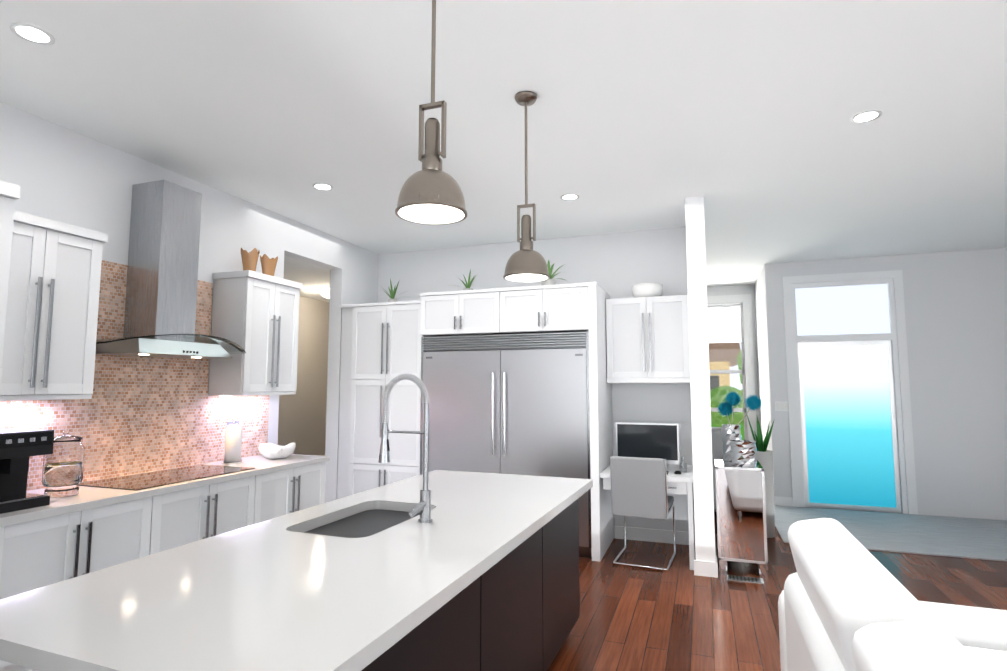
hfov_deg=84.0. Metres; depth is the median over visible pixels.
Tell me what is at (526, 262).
pendant light
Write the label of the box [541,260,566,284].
aloe plant
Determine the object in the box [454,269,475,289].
aloe plant
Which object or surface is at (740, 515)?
console
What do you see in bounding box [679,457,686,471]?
soap bottle
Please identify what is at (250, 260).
vase
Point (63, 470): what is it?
beverage dispenser
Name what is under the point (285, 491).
base cabinet
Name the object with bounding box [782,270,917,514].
door frame
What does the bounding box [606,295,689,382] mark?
upper cabinet
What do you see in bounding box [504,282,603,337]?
upper cabinet
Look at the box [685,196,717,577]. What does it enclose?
partition column
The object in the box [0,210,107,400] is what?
upper cabinet
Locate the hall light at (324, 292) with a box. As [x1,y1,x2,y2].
[319,288,329,297]
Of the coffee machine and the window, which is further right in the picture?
the window
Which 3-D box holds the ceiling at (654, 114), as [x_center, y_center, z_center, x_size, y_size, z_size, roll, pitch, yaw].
[0.443,-1.499,1.308,10.950,0.060,16.800,-2,-5,20]
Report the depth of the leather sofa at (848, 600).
1.60 m
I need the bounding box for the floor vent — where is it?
[727,575,763,583]
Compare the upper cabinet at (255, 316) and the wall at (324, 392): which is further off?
the wall at (324, 392)
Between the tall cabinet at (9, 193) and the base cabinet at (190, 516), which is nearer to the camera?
the tall cabinet at (9, 193)
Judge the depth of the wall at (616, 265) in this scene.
5.82 m
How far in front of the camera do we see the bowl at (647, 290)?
5.36 m
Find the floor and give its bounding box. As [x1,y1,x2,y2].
[547,507,1006,670]
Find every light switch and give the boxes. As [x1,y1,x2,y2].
[227,421,238,424]
[775,401,787,410]
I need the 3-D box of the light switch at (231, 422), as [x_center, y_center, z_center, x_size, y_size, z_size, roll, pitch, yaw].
[-2.216,0.762,4.582,0.009,0.120,0.120,-2,-5,20]
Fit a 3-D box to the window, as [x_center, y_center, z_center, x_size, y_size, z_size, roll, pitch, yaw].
[3.318,0.587,8.902,1.230,2.440,0.150,-2,-5,20]
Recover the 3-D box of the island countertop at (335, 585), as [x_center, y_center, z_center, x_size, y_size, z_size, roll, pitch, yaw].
[-0.433,0.823,2.431,1.090,0.045,2.670,-2,-5,21]
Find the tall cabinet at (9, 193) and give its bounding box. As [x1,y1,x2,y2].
[0,180,20,393]
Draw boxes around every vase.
[241,248,262,270]
[262,254,277,275]
[717,391,762,466]
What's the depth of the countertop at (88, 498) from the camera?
3.19 m
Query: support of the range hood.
attached to the wall at (136, 414)
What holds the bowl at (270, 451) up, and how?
on the countertop at (88, 498)
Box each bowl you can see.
[259,443,295,458]
[632,283,662,297]
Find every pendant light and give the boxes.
[395,0,466,224]
[503,91,549,281]
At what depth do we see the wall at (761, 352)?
8.12 m
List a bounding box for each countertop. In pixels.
[0,454,329,525]
[0,470,591,670]
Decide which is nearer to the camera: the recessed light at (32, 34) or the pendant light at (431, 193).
the pendant light at (431, 193)
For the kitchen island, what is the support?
on the floor
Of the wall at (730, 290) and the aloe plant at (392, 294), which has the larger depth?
the wall at (730, 290)
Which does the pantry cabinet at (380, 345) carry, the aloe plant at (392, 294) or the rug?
the aloe plant at (392, 294)
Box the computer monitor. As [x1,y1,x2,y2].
[616,422,679,464]
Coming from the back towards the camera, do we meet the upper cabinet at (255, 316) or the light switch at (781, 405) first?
the light switch at (781, 405)
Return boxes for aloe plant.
[383,279,403,301]
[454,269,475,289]
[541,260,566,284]
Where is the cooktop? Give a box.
[77,464,254,490]
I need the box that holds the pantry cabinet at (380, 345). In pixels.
[337,300,427,498]
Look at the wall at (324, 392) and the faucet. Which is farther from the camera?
the wall at (324, 392)
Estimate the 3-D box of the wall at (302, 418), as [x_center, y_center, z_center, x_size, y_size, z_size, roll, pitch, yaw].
[-3.303,0.563,6.725,0.150,3.080,4.800,-2,-5,20]
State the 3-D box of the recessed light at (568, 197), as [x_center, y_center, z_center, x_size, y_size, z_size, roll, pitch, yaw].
[0.558,-1.162,4.701,0.156,0.006,0.156,-2,-5,20]
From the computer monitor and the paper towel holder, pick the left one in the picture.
the paper towel holder
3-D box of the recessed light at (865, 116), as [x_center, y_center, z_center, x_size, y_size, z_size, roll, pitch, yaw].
[2.136,-1.288,3.295,0.156,0.006,0.156,-2,-5,20]
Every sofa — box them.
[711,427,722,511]
[778,518,1006,670]
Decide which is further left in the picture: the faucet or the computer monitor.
the faucet
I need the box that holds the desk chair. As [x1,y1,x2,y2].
[610,456,675,570]
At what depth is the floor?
3.88 m
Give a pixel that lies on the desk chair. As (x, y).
(638, 487)
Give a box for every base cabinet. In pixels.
[0,494,167,670]
[164,474,263,550]
[264,462,325,520]
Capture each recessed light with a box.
[10,23,54,44]
[313,183,332,190]
[561,194,578,200]
[850,110,881,123]
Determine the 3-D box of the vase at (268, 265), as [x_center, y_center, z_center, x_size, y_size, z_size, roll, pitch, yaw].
[-1.995,-0.575,4.751,0.100,0.210,0.140,-4,-7,40]
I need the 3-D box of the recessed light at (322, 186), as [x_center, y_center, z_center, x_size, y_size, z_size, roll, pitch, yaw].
[-1.440,-1.183,4.457,0.156,0.006,0.156,-2,-5,20]
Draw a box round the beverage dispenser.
[41,429,84,497]
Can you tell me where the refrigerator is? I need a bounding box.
[420,331,591,557]
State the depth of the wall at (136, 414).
3.87 m
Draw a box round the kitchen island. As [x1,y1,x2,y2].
[364,498,579,670]
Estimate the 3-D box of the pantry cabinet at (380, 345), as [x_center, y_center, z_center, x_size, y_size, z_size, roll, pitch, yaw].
[-1.161,0.863,6.042,1.000,2.360,0.776,-2,-5,20]
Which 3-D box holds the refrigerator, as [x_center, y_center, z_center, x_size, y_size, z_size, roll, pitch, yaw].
[0.085,1.004,5.515,1.675,1.985,0.825,-2,-5,20]
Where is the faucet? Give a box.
[378,373,432,522]
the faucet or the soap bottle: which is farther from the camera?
the soap bottle
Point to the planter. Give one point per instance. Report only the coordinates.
(764, 455)
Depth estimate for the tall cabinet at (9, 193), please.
2.57 m
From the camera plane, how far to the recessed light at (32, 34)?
2.52 m
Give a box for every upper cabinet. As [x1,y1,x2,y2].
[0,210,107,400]
[209,270,302,395]
[420,288,507,336]
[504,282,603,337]
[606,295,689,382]
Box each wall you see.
[0,102,377,502]
[278,296,325,455]
[322,270,330,455]
[377,227,692,536]
[707,285,759,436]
[754,270,769,449]
[762,248,1006,519]
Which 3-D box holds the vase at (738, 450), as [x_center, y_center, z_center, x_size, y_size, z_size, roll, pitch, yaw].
[2.061,0.784,4.850,0.388,0.621,0.591,-2,-5,20]
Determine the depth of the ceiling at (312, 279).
6.48 m
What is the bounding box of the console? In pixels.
[713,451,767,576]
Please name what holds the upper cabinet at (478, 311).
attached to the wall at (616, 265)
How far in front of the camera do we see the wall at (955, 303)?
6.52 m
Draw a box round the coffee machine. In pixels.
[0,428,53,513]
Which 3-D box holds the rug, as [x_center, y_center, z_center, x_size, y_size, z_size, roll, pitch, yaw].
[4.192,2.016,5.760,2.570,0.012,1.760,-2,-5,20]
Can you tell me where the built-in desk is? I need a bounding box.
[600,464,695,569]
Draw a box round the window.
[707,294,756,440]
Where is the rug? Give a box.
[774,505,1006,560]
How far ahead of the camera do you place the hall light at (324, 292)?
7.29 m
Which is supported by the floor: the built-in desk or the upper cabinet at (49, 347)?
the built-in desk
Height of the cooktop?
0.007 m
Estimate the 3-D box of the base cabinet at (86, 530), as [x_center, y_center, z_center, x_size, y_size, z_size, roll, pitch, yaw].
[-2.445,1.338,2.965,0.612,0.864,0.856,-2,-5,20]
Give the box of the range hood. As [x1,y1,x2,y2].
[95,180,245,358]
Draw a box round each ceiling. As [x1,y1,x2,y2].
[0,0,1006,286]
[283,256,329,301]
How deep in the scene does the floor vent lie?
4.33 m
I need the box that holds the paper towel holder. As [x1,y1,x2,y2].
[222,420,242,464]
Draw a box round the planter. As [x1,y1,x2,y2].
[745,410,774,537]

